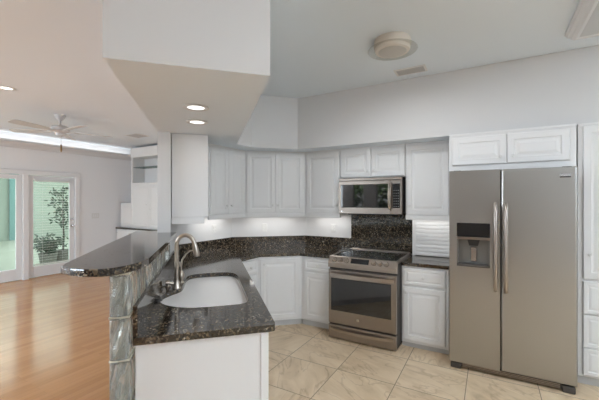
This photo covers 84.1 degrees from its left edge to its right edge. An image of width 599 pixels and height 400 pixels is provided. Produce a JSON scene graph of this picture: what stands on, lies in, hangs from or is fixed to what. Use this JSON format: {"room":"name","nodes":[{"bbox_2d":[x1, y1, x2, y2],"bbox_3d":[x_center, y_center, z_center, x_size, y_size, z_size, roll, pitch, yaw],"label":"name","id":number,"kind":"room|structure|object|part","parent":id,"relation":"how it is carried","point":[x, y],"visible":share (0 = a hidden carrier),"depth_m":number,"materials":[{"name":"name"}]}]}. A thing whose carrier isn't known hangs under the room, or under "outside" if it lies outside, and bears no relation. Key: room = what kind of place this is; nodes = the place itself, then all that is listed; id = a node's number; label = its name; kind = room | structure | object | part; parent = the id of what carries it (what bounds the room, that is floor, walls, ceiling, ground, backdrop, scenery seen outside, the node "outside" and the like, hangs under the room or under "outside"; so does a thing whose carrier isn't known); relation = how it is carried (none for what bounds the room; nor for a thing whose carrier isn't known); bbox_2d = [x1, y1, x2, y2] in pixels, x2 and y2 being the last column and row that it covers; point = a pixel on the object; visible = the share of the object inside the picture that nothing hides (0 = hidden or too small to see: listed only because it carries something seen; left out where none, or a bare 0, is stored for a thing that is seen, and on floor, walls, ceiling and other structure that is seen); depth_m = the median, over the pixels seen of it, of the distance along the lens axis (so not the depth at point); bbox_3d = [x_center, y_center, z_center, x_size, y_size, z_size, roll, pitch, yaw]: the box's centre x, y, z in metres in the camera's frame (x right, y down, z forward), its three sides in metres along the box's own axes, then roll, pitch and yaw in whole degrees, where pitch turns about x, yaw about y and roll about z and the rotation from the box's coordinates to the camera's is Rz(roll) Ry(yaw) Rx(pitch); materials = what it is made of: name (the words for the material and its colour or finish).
{"room":"kitchen","nodes":[
{"label":"kitchen","id":0,"kind":"room"},
{"bbox_2d":[0,235,67,270],"bbox_3d":[-9.555,1.670,9.505,9.970,0.140,17.000,0,0,30],"label":"patio","id":1,"kind":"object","parent":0,"point":[7,248],"depth_m":10.12,"materials":[{"name":"grey concrete"}]},
{"bbox_2d":[9,174,18,239],"bbox_3d":[-11.599,-0.030,13.753,0.100,3.260,0.660,0,0,30],"label":"panel","id":2,"kind":"object","parent":1,"relation":"on","point":[11,181],"visible":0.24,"depth_m":13.51,"materials":[{"name":"teal paint"}]},
{"bbox_2d":[33,233,67,264],"bbox_3d":[-6.085,1.169,8.103,0.777,0.862,0.758,0,0,30],"label":"potted shrub","id":3,"kind":"object","parent":1,"relation":"on","point":[60,242],"visible":0.94,"depth_m":7.99,"materials":[{"name":"green plant"}]},
{"bbox_2d":[38,251,57,264],"bbox_3d":[-6.136,1.430,8.100,0.400,0.340,0.400,0,0,30],"label":"pot","id":4,"kind":"object","parent":3,"relation":"attached to","point":[42,255],"depth_m":7.97,"materials":[{"name":"grey ceramic"}]},
{"bbox_2d":[44,186,67,262],"bbox_3d":[-6.088,0.604,8.564,0.753,1.991,0.747,0,0,30],"label":"potted tree","id":5,"kind":"object","parent":1,"relation":"on","point":[61,253],"visible":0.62,"depth_m":8.47,"materials":[{"name":"green plant"}]},
{"bbox_3d":[-6.101,1.430,8.564,0.400,0.340,0.400,0,0,30],"label":"pot","id":6,"kind":"part","parent":5,"relation":"part of","materials":[{"name":"grey ceramic"}]},
{"bbox_2d":[0,173,71,240],"bbox_3d":[-13.099,-0.130,11.535,0.200,3.460,17.000,0,0,30],"label":"wall","id":7,"kind":"structure","parent":0,"point":[4,183],"depth_m":14.48,"materials":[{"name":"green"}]},
{"bbox_2d":[0,131,130,258],"bbox_3d":[-6.423,0.123,4.791,0.150,2.834,8.730,0,0,30],"label":"wall","id":8,"kind":"structure","parent":0,"point":[105,183],"depth_m":7.55,"materials":[{"name":"white paint"}]},
{"bbox_2d":[0,174,21,282],"bbox_3d":[-5.667,0.510,6.056,0.045,2.040,0.977,0,0,30],"label":"door","id":9,"kind":"structure","parent":8,"relation":"in","point":[15,274],"depth_m":6.41,"materials":[{"name":"white paint"}]},
{"bbox_2d":[0,168,79,279],"bbox_3d":[-5.446,0.465,6.467,0.180,2.150,2.110,0,0,30],"label":"trim","id":10,"kind":"structure","parent":8,"relation":"attached to","point":[25,174],"depth_m":6.50,"materials":[{"name":"white paint"}]},
{"bbox_2d":[29,175,74,277],"bbox_3d":[-5.138,0.510,6.907,0.117,2.040,0.845,0,0,30],"label":"door","id":11,"kind":"structure","parent":8,"relation":"in","point":[55,268],"depth_m":6.89,"materials":[{"name":"white paint"}]},
{"bbox_3d":[-5.140,1.284,6.908,0.023,0.023,0.640,0,0,30],"label":"blind rail","id":12,"kind":"part","parent":11,"relation":"part of","materials":[{"name":"white"}]},
{"bbox_2d":[0,138,131,160],"bbox_3d":[-6.288,-1.087,4.745,0.130,0.135,8.365,0,0,30],"label":"trim","id":13,"kind":"structure","parent":8,"relation":"attached to","point":[4,142],"depth_m":6.96,"materials":[{"name":"white paint"}]},
{"bbox_2d":[92,213,98,217],"bbox_3d":[-4.697,0.340,7.645,0.009,0.116,0.165,0,0,30],"label":"light switch","id":14,"kind":"object","parent":8,"relation":"attached to","point":[94,215],"visible":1,"depth_m":7.64,"materials":[{"name":"white plastic"}]},
{"bbox_2d":[109,243,169,399],"bbox_3d":[-1.044,0.936,2.317,0.095,1.208,1.660,0,0,-15],"label":"half wall","id":15,"kind":"structure","parent":0,"point":[125,289],"depth_m":1.53,"materials":[{"name":"grey"}]},
{"bbox_2d":[61,231,175,276],"bbox_3d":[-1.143,0.314,2.373,0.395,0.035,1.950,0,0,-16],"label":"countertop","id":16,"kind":"structure","parent":15,"relation":"on","point":[134,251],"depth_m":1.77,"materials":[{"name":"stone"}]},
{"bbox_2d":[133,251,173,336],"bbox_3d":[-1.011,0.569,2.436,0.020,0.149,1.808,0,0,-15],"label":"backsplash","id":17,"kind":"structure","parent":15,"relation":"attached to","point":[143,306],"depth_m":1.91,"materials":[{"name":"stone"}]},
{"bbox_2d":[131,158,156,185],"bbox_3d":[-2.204,0.123,7.318,4.660,2.834,0.150,0,0,30],"label":"wall","id":18,"kind":"structure","parent":0,"point":[150,165],"depth_m":8.03,"materials":[{"name":"white paint"}]},
{"bbox_2d":[157,131,306,254],"bbox_3d":[-0.800,0.123,4.137,0.940,2.834,2.315,0,0,30],"label":"wall","id":19,"kind":"structure","parent":0,"point":[244,226],"depth_m":4.08,"materials":[{"name":"white paint"}]},
{"bbox_2d":[172,133,244,223],"bbox_3d":[-1.073,-0.213,3.800,0.550,0.870,1.288,0,0,12],"label":"upper cabinet","id":20,"kind":"object","parent":19,"relation":"attached to","point":[208,180],"visible":1,"depth_m":3.26,"materials":[{"name":"white paint"}]},
{"bbox_3d":[-1.079,0.189,3.227,0.300,0.066,0.030,0,0,-15],"label":"light rail","id":21,"kind":"part","parent":20,"relation":"part of","materials":[{"name":"white paint"}]},
{"bbox_3d":[-1.064,-0.247,3.233,0.332,0.800,0.018,0,0,-15],"label":"panel","id":22,"kind":"part","parent":20,"relation":"part of","materials":[{"name":"white paint"}]},
{"bbox_3d":[-0.931,-0.233,3.867,0.020,0.775,0.292,0,0,30],"label":"door","id":23,"kind":"part","parent":20,"relation":"part of","materials":[{"name":"white paint"}]},
{"bbox_3d":[-0.875,-0.638,4.010,0.036,0.020,0.640,0,0,30],"label":"moulding","id":24,"kind":"part","parent":20,"relation":"part of","materials":[{"name":"white paint"}]},
{"bbox_3d":[-0.866,0.183,4.005,0.028,0.054,0.640,0,0,30],"label":"light rail","id":25,"kind":"part","parent":20,"relation":"part of","materials":[{"name":"white paint"}]},
{"bbox_3d":[-0.781,-0.233,4.129,0.020,0.775,0.301,0,0,30],"label":"door","id":26,"kind":"part","parent":20,"relation":"part of","materials":[{"name":"white paint"}]},
{"bbox_2d":[212,224,215,233],"bbox_3d":[-1.094,0.360,4.259,0.009,0.116,0.072,0,0,30],"label":"wall outlet","id":27,"kind":"object","parent":19,"relation":"attached to","point":[213,226],"visible":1,"depth_m":4.25,"materials":[{"name":"white plastic"}]},
{"bbox_2d":[262,224,266,231],"bbox_3d":[-0.488,0.375,4.641,0.072,0.116,0.009,0,0,-11],"label":"wall outlet","id":28,"kind":"object","parent":19,"relation":"attached to","point":[264,226],"visible":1,"depth_m":4.64,"materials":[{"name":"white plastic"}]},
{"bbox_2d":[179,235,350,257],"bbox_3d":[-0.437,0.569,4.383,2.180,0.149,0.620,0,0,-18],"label":"backsplash","id":29,"kind":"structure","parent":19,"relation":"attached to","point":[207,246],"depth_m":4.57,"materials":[{"name":"stone"}]},
{"bbox_2d":[245,151,304,216],"bbox_3d":[-0.362,-0.219,4.493,1.231,0.858,0.408,0,0,-9],"label":"upper cabinet","id":30,"kind":"object","parent":19,"relation":"attached to","point":[274,180],"visible":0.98,"depth_m":4.33,"materials":[{"name":"white paint"}]},
{"bbox_3d":[-0.498,-0.233,4.304,0.369,0.775,0.020,0,0,-9],"label":"door","id":31,"kind":"part","parent":30,"relation":"part of","materials":[{"name":"white paint"}]},
{"bbox_3d":[-0.317,-0.638,4.356,0.790,0.020,0.036,0,0,-9],"label":"moulding","id":32,"kind":"part","parent":30,"relation":"part of","materials":[{"name":"white paint"}]},
{"bbox_3d":[-0.316,0.183,4.346,0.790,0.054,0.028,0,0,-9],"label":"light rail","id":33,"kind":"part","parent":30,"relation":"part of","materials":[{"name":"white paint"}]},
{"bbox_3d":[-0.129,-0.233,4.363,0.369,0.775,0.020,0,0,-9],"label":"door","id":34,"kind":"part","parent":30,"relation":"part of","materials":[{"name":"white paint"}]},
{"bbox_2d":[0,0,598,149],"bbox_3d":[-1.477,-1.345,1.998,11.550,0.100,8.800,0,0,30],"label":"ceiling","id":35,"kind":"structure","parent":0,"point":[51,51],"depth_m":2.82,"materials":[{"name":"white paint"}]},
{"bbox_2d":[0,85,15,90],"bbox_3d":[-3.355,-1.290,3.800,0.176,0.008,0.176,0,0,30],"label":"recessed light","id":36,"kind":"object","parent":35,"relation":"in","point":[7,88],"visible":1,"depth_m":3.80,"materials":[{"name":"white plastic"}]},
{"bbox_2d":[7,114,109,151],"bbox_3d":[-3.570,-1.015,4.976,1.303,0.560,1.350,0,0,30],"label":"ceiling fan","id":37,"kind":"object","parent":35,"relation":"hanging from","point":[59,130],"visible":1,"depth_m":4.93,"materials":[{"name":"white paint"}]},
{"bbox_3d":[-3.715,-1.050,4.579,0.136,0.034,0.520,0,0,14],"label":"blade","id":38,"kind":"part","parent":37,"relation":"part of","materials":[{"name":"white paint"}]},
{"bbox_3d":[-4.048,-1.050,4.974,0.520,0.034,0.136,0,0,-4],"label":"blade","id":39,"kind":"part","parent":37,"relation":"part of","materials":[{"name":"white paint"}]},
{"bbox_3d":[-3.610,-1.058,5.006,0.250,0.165,0.250,0,0,30],"label":"motor","id":40,"kind":"part","parent":37,"relation":"part of","materials":[{"name":"white paint"}]},
{"bbox_3d":[-3.776,-1.050,5.413,0.136,0.034,0.520,0,0,-22],"label":"blade","id":41,"kind":"part","parent":37,"relation":"part of","materials":[{"name":"white paint"}]},
{"bbox_3d":[-3.239,-1.050,4.769,0.522,0.034,0.139,0,0,30],"label":"blade","id":42,"kind":"part","parent":37,"relation":"part of","materials":[{"name":"white paint"}]},
{"bbox_2d":[124,133,147,137],"bbox_3d":[-3.212,-1.290,6.564,0.360,0.010,0.300,0,0,30],"label":"ceiling vent","id":43,"kind":"object","parent":35,"relation":"in","point":[136,135],"visible":1,"depth_m":6.53,"materials":[{"name":"white plastic"}]},
{"bbox_2d":[374,31,410,57],"bbox_3d":[0.747,-1.242,2.672,0.388,0.105,0.388,0,0,30],"label":"ceiling light","id":44,"kind":"object","parent":35,"relation":"attached to","point":[394,44],"visible":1,"depth_m":2.58,"materials":[{"name":"beige plastic"}]},
{"bbox_2d":[393,64,427,76],"bbox_3d":[1.100,-1.290,3.288,0.300,0.010,0.170,0,0,30],"label":"ceiling vent","id":45,"kind":"object","parent":35,"relation":"in","point":[420,68],"visible":1,"depth_m":3.27,"materials":[{"name":"white plastic"}]},
{"bbox_2d":[564,0,598,39],"bbox_3d":[2.293,-1.255,1.729,1.250,0.080,1.250,0,0,30],"label":"fluorescent light","id":46,"kind":"object","parent":35,"relation":"attached to","point":[584,23],"visible":1,"depth_m":2.29,"materials":[{"name":"white paint"}]},
{"bbox_2d":[580,2,598,36],"bbox_3d":[2.293,-1.226,1.729,1.110,0.006,1.110,0,0,30],"label":"diffuser","id":47,"kind":"object","parent":46,"relation":"attached to","point":[590,26],"depth_m":2.29,"materials":[{"name":"grey plastic"}]},
{"bbox_2d":[0,273,598,399],"bbox_3d":[-1.477,1.600,1.998,11.550,0.120,8.800,0,0,30],"label":"floor","id":48,"kind":"structure","parent":0,"point":[306,363],"depth_m":3.15,"materials":[{"name":"tile"}]},
{"bbox_2d":[116,229,141,238],"bbox_3d":[-3.517,1.106,7.733,1.950,0.868,0.424,0,0,30],"label":"base cabinet","id":49,"kind":"object","parent":48,"relation":"on","point":[121,233],"visible":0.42,"depth_m":7.92,"materials":[{"name":"white paint"}]},
{"bbox_3d":[-4.225,1.065,7.940,0.472,0.750,0.020,0,0,30],"label":"door","id":50,"kind":"part","parent":49,"relation":"part of","materials":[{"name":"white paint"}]},
{"bbox_2d":[116,227,156,230],"bbox_3d":[-3.505,0.653,7.738,1.975,0.036,0.406,0,0,30],"label":"countertop","id":51,"kind":"structure","parent":49,"relation":"on","point":[128,228],"depth_m":7.67,"materials":[{"name":"stone"}]},
{"bbox_2d":[121,203,131,227],"bbox_3d":[-4.118,0.343,8.149,0.474,0.585,0.290,0,0,30],"label":"base cabinet","id":52,"kind":"object","parent":51,"relation":"on","point":[125,207],"visible":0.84,"depth_m":8.04,"materials":[{"name":"white paint"}]},
{"bbox_2d":[131,145,156,228],"bbox_3d":[-3.285,-0.305,7.636,1.490,1.880,0.365,0,0,30],"label":"hutch","id":53,"kind":"object","parent":51,"relation":"on","point":[143,194],"visible":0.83,"depth_m":7.67,"materials":[{"name":"white paint"}]},
{"bbox_3d":[-3.895,-0.770,8.013,0.035,0.689,0.316,0,0,30],"label":"panel","id":54,"kind":"part","parent":53,"relation":"part of","materials":[{"name":"white paint"}]},
{"bbox_3d":[-3.703,0.125,7.710,0.647,0.980,0.020,0,0,30],"label":"door","id":55,"kind":"part","parent":53,"relation":"part of","materials":[{"name":"white paint"}]},
{"bbox_3d":[-3.067,0.125,7.346,0.802,0.980,0.020,0,0,30],"label":"door","id":56,"kind":"part","parent":53,"relation":"part of","materials":[{"name":"white paint"}]},
{"bbox_2d":[135,276,268,399],"bbox_3d":[-0.793,1.109,2.840,0.643,0.861,2.472,0,0,-15],"label":"base cabinet","id":57,"kind":"object","parent":48,"relation":"on","point":[236,367],"visible":0.5,"depth_m":1.68,"materials":[{"name":"white paint"}]},
{"bbox_3d":[-0.472,1.111,1.664,0.638,0.859,0.013,0,0,-15],"label":"panel","id":58,"kind":"part","parent":57,"relation":"part of","materials":[{"name":"white paint"}]},
{"bbox_2d":[133,246,346,345],"bbox_3d":[-0.603,0.661,3.243,1.794,0.036,3.328,0,0,17],"label":"countertop","id":59,"kind":"structure","parent":57,"relation":"on","point":[164,323],"depth_m":1.95,"materials":[{"name":"stone"}]},
{"bbox_2d":[165,233,199,288],"bbox_3d":[-0.860,0.440,2.454,0.243,0.405,0.063,0,0,-10],"label":"kitchen faucet","id":60,"kind":"object","parent":59,"relation":"on","point":[176,283],"visible":1,"depth_m":2.44,"materials":[{"name":"silver metal"}]},
{"bbox_2d":[179,250,192,283],"bbox_3d":[-0.899,0.514,2.608,0.122,0.258,0.058,0,0,-1],"label":"tap","id":61,"kind":"object","parent":59,"relation":"on","point":[181,273],"visible":0.74,"depth_m":2.60,"materials":[{"name":"silver metal"}]},
{"bbox_3d":[-0.889,0.479,2.619,0.103,0.188,0.015,0,0,-15],"label":"spout","id":62,"kind":"part","parent":61,"relation":"part of","materials":[{"name":"silver metal"}]},
{"bbox_3d":[-0.182,1.111,1.731,0.040,0.857,0.011,0,0,-15],"label":"corner post","id":63,"kind":"part","parent":57,"relation":"part of","materials":[{"name":"white paint"}]},
{"bbox_2d":[242,258,257,289],"bbox_3d":[-0.838,1.109,4.001,0.649,0.861,0.368,0,0,30],"label":"base cabinet","id":64,"kind":"object","parent":48,"relation":"on","point":[251,265],"visible":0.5,"depth_m":3.92,"materials":[{"name":"white paint"}]},
{"bbox_3d":[-0.591,0.777,3.858,0.020,0.145,0.302,0,0,30],"label":"drawer","id":65,"kind":"part","parent":64,"relation":"part of","materials":[{"name":"white paint"}]},
{"bbox_3d":[-0.591,1.157,3.858,0.020,0.565,0.302,0,0,30],"label":"door","id":66,"kind":"part","parent":64,"relation":"part of","materials":[{"name":"white paint"}]},
{"bbox_2d":[258,256,302,325],"bbox_3d":[-0.337,1.109,4.345,1.366,0.861,0.652,0,0,-11],"label":"base cabinet","id":67,"kind":"object","parent":48,"relation":"on","point":[279,278],"visible":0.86,"depth_m":4.07,"materials":[{"name":"white paint"}]},
{"bbox_2d":[301,256,329,328],"bbox_3d":[0.348,1.109,4.255,0.445,0.861,0.629,0,0,30],"label":"base cabinet","id":68,"kind":"object","parent":48,"relation":"on","point":[314,270],"visible":0.65,"depth_m":4.02,"materials":[{"name":"white paint"}]},
{"bbox_3d":[0.229,0.777,4.006,0.392,0.145,0.020,0,0,30],"label":"drawer","id":69,"kind":"part","parent":68,"relation":"part of","materials":[{"name":"white paint"}]},
{"bbox_3d":[0.229,1.157,4.006,0.392,0.565,0.020,0,0,30],"label":"door","id":70,"kind":"part","parent":68,"relation":"part of","materials":[{"name":"white paint"}]},
{"bbox_2d":[328,248,410,350],"bbox_3d":[0.821,1.075,3.846,0.762,0.930,0.779,0,0,30],"label":"range","id":71,"kind":"object","parent":48,"relation":"on","point":[365,285],"visible":1,"depth_m":3.54,"materials":[{"name":"grey metal"}]},
{"bbox_3d":[0.647,1.428,3.543,0.702,0.052,0.044,0,0,30],"label":"handle","id":72,"kind":"part","parent":71,"relation":"part of","materials":[{"name":"silver metal"}]},
{"bbox_3d":[0.642,0.818,3.534,0.702,0.048,0.060,0,0,30],"label":"handle","id":73,"kind":"part","parent":71,"relation":"part of","materials":[{"name":"silver metal"}]},
{"bbox_3d":[0.664,1.452,3.572,0.754,0.144,0.040,0,0,30],"label":"storage drawer","id":74,"kind":"part","parent":71,"relation":"part of","materials":[{"name":"silver metal"}]},
{"bbox_3d":[0.664,1.063,3.572,0.754,0.597,0.040,0,0,30],"label":"oven door","id":75,"kind":"part","parent":71,"relation":"part of","materials":[{"name":"silver metal"}]},
{"bbox_3d":[0.667,0.684,3.577,0.762,0.132,0.059,0,0,30],"label":"control panel","id":76,"kind":"part","parent":71,"relation":"part of","materials":[{"name":"silver metal"}]},
{"bbox_2d":[335,249,407,260],"bbox_3d":[0.842,0.640,3.882,0.726,0.031,0.645,0,0,30],"label":"cooktop","id":77,"kind":"object","parent":71,"relation":"in","point":[358,254],"depth_m":3.83,"materials":[{"name":"grey glass"}]},
{"bbox_3d":[1.165,0.636,3.700,0.020,0.035,0.660,0,0,30],"label":"trim","id":78,"kind":"part","parent":71,"relation":"part of","materials":[{"name":"silver metal"}]},
{"bbox_2d":[402,265,448,354],"bbox_3d":[1.416,1.109,3.644,0.455,0.861,0.629,0,0,30],"label":"base cabinet","id":79,"kind":"object","parent":48,"relation":"on","point":[425,291],"visible":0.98,"depth_m":3.39,"materials":[{"name":"white paint"}]},
{"bbox_3d":[1.274,0.787,3.407,0.412,0.175,0.020,0,0,30],"label":"drawer","id":80,"kind":"part","parent":79,"relation":"part of","materials":[{"name":"white paint"}]},
{"bbox_3d":[1.274,1.177,3.407,0.412,0.555,0.020,0,0,30],"label":"door","id":81,"kind":"part","parent":79,"relation":"part of","materials":[{"name":"white paint"}]},
{"bbox_2d":[401,255,448,269],"bbox_3d":[1.423,0.661,3.654,0.462,0.036,0.616,0,0,30],"label":"countertop","id":82,"kind":"structure","parent":79,"relation":"on","point":[413,260],"depth_m":3.49,"materials":[{"name":"stone"}]},
{"bbox_2d":[412,220,448,257],"bbox_3d":[1.555,0.403,3.872,0.440,0.481,0.105,0,0,30],"label":"appliance garage","id":83,"kind":"object","parent":82,"relation":"on","point":[432,238],"visible":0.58,"depth_m":3.84,"materials":[{"name":"white paint"}]},
{"bbox_3d":[1.379,0.403,3.972,0.035,0.481,0.105,0,0,30],"label":"frame","id":84,"kind":"part","parent":83,"relation":"part of","materials":[{"name":"white paint"}]},
{"bbox_2d":[449,166,577,394],"bbox_3d":[1.973,0.630,3.163,0.928,1.820,0.870,0,0,30],"label":"refrigerator","id":85,"kind":"object","parent":48,"relation":"on","point":[513,233],"visible":1,"depth_m":2.82,"materials":[{"name":"grey metal"}]},
{"bbox_3d":[1.580,0.600,3.006,0.403,1.749,0.068,0,0,30],"label":"freezer door","id":86,"kind":"part","parent":85,"relation":"part of","materials":[{"name":"silver metal"}]},
{"bbox_3d":[1.693,0.405,2.868,0.033,0.782,0.082,0,0,30],"label":"handle","id":87,"kind":"part","parent":85,"relation":"part of","materials":[{"name":"silver metal"}]},
{"bbox_3d":[1.759,0.405,2.830,0.033,0.782,0.082,0,0,30],"label":"handle","id":88,"kind":"part","parent":85,"relation":"part of","materials":[{"name":"silver metal"}]},
{"bbox_3d":[1.986,0.600,2.775,0.519,1.749,0.070,0,0,30],"label":"fridge door","id":89,"kind":"part","parent":85,"relation":"part of","materials":[{"name":"silver metal"}]},
{"bbox_2d":[576,122,598,386],"bbox_3d":[2.825,0.446,2.831,0.800,2.188,0.639,0,0,30],"label":"pantry cabinet","id":90,"kind":"object","parent":48,"relation":"on","point":[587,134],"visible":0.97,"depth_m":2.75,"materials":[{"name":"white paint"}]},
{"bbox_3d":[2.694,-0.640,2.601,0.800,0.016,0.028,0,0,30],"label":"moulding","id":91,"kind":"part","parent":90,"relation":"part of","materials":[{"name":"white paint"}]},
{"bbox_3d":[2.688,1.333,2.586,0.742,0.223,0.020,0,0,30],"label":"drawer","id":92,"kind":"part","parent":90,"relation":"part of","materials":[{"name":"white paint"}]},
{"bbox_3d":[2.688,1.079,2.586,0.742,0.267,0.020,0,0,30],"label":"drawer","id":93,"kind":"part","parent":90,"relation":"part of","materials":[{"name":"white paint"}]},
{"bbox_3d":[2.688,0.801,2.586,0.742,0.267,0.020,0,0,30],"label":"drawer","id":94,"kind":"part","parent":90,"relation":"part of","materials":[{"name":"white paint"}]},
{"bbox_3d":[2.525,0.013,2.679,0.367,1.265,0.020,0,0,30],"label":"door","id":95,"kind":"part","parent":90,"relation":"part of","materials":[{"name":"white paint"}]},
{"bbox_2d":[103,0,598,151],"bbox_3d":[1.351,-0.972,2.137,6.359,0.643,3.327,0,0,30],"label":"soffit","id":96,"kind":"structure","parent":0,"point":[168,55],"depth_m":2.85,"materials":[{"name":"white paint"}]},
{"bbox_2d":[183,104,208,110],"bbox_3d":[-0.716,-0.645,2.297,0.176,0.008,0.176,0,0,30],"label":"recessed light","id":97,"kind":"object","parent":96,"relation":"in","point":[192,107],"visible":1,"depth_m":2.29,"materials":[{"name":"white plastic"}]},
{"bbox_2d":[186,119,207,124],"bbox_3d":[-0.840,-0.645,2.720,0.176,0.008,0.176,0,0,30],"label":"recessed light","id":98,"kind":"object","parent":96,"relation":"in","point":[190,121],"visible":1,"depth_m":2.71,"materials":[{"name":"white plastic"}]},
{"bbox_2d":[449,123,576,171],"bbox_3d":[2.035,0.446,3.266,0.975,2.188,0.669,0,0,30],"label":"upper cabinet","id":99,"kind":"object","parent":96,"relation":"attached to","point":[555,145],"visible":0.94,"depth_m":2.98,"materials":[{"name":"white paint"}]},
{"bbox_3d":[1.685,-0.476,3.126,0.445,0.263,0.020,0,0,30],"label":"door","id":100,"kind":"part","parent":99,"relation":"part of","materials":[{"name":"white paint"}]},
{"bbox_3d":[1.898,-0.638,3.028,0.975,0.020,0.038,0,0,30],"label":"moulding","id":101,"kind":"part","parent":99,"relation":"part of","materials":[{"name":"white paint"}]},
{"bbox_3d":[2.078,-0.476,2.901,0.445,0.263,0.020,0,0,30],"label":"door","id":102,"kind":"part","parent":99,"relation":"part of","materials":[{"name":"white paint"}]},
{"bbox_2d":[307,213,447,254],"bbox_3d":[2.630,0.123,3.415,5.730,2.834,0.160,0,0,30],"label":"wall","id":103,"kind":"structure","parent":0,"point":[316,226],"depth_m":4.59,"materials":[{"name":"white paint"}]},
{"bbox_2d":[305,149,340,217],"bbox_3d":[0.362,-0.219,4.400,0.500,0.858,0.374,0,0,30],"label":"upper cabinet","id":104,"kind":"object","parent":103,"relation":"attached to","point":[322,168],"visible":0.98,"depth_m":4.26,"materials":[{"name":"white paint"}]},
{"bbox_3d":[0.300,-0.638,4.290,0.500,0.020,0.036,0,0,30],"label":"moulding","id":105,"kind":"part","parent":104,"relation":"part of","materials":[{"name":"white paint"}]},
{"bbox_3d":[0.295,0.183,4.282,0.500,0.054,0.028,0,0,30],"label":"light rail","id":106,"kind":"part","parent":104,"relation":"part of","materials":[{"name":"white paint"}]},
{"bbox_2d":[331,224,335,232],"bbox_3d":[0.466,0.375,4.556,0.072,0.116,0.009,0,0,30],"label":"wall outlet","id":107,"kind":"object","parent":103,"relation":"attached to","point":[333,226],"visible":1,"depth_m":4.55,"materials":[{"name":"white plastic"}]},
{"bbox_2d":[340,144,405,178],"bbox_3d":[0.926,-0.464,4.077,0.790,0.368,0.374,0,0,30],"label":"upper cabinet","id":108,"kind":"object","parent":103,"relation":"attached to","point":[386,160],"visible":0.98,"depth_m":3.92,"materials":[{"name":"white paint"}]},
{"bbox_3d":[0.685,-0.454,4.045,0.381,0.332,0.020,0,0,30],"label":"door","id":109,"kind":"part","parent":108,"relation":"part of","materials":[{"name":"white paint"}]},
{"bbox_2d":[339,177,405,215],"bbox_3d":[0.896,-0.053,4.040,0.764,0.440,0.434,0,0,30],"label":"microwave","id":110,"kind":"object","parent":108,"relation":"attached to","point":[379,195],"visible":0.99,"depth_m":3.87,"materials":[{"name":"grey metal"}]},
{"bbox_3d":[0.767,-0.043,3.940,0.639,0.393,0.040,0,0,30],"label":"door","id":111,"kind":"part","parent":110,"relation":"part of","materials":[{"name":"silver metal"}]},
{"bbox_3d":[1.018,-0.059,3.750,0.032,0.318,0.052,0,0,30],"label":"handle","id":112,"kind":"part","parent":110,"relation":"part of","materials":[{"name":"silver metal"}]},
{"bbox_3d":[1.099,-0.043,3.749,0.123,0.393,0.040,0,0,30],"label":"control panel","id":113,"kind":"part","parent":110,"relation":"part of","materials":[{"name":"silver metal"}]},
{"bbox_3d":[0.863,-0.638,3.968,0.790,0.020,0.036,0,0,30],"label":"moulding","id":114,"kind":"part","parent":108,"relation":"part of","materials":[{"name":"white paint"}]},
{"bbox_3d":[1.020,-0.454,3.852,0.383,0.332,0.020,0,0,30],"label":"door","id":115,"kind":"part","parent":108,"relation":"part of","materials":[{"name":"white paint"}]},
{"bbox_2d":[351,213,411,253],"bbox_3d":[1.037,0.391,4.223,0.797,0.501,0.016,0,0,30],"label":"backsplash","id":116,"kind":"structure","parent":103,"relation":"attached to","point":[382,232],"depth_m":4.21,"materials":[{"name":"stone"}]},
{"bbox_2d":[406,140,448,220],"bbox_3d":[1.478,-0.219,3.761,0.475,0.858,0.374,0,0,30],"label":"upper cabinet","id":117,"kind":"object","parent":103,"relation":"attached to","point":[427,163],"visible":0.91,"depth_m":3.63,"materials":[{"name":"white paint"}]},
{"bbox_3d":[1.415,-0.638,3.651,0.475,0.020,0.036,0,0,30],"label":"moulding","id":118,"kind":"part","parent":117,"relation":"part of","materials":[{"name":"white paint"}]},
{"bbox_3d":[1.410,0.183,3.643,0.475,0.054,0.028,0,0,30],"label":"light rail","id":119,"kind":"part","parent":117,"relation":"part of","materials":[{"name":"white paint"}]}
]}

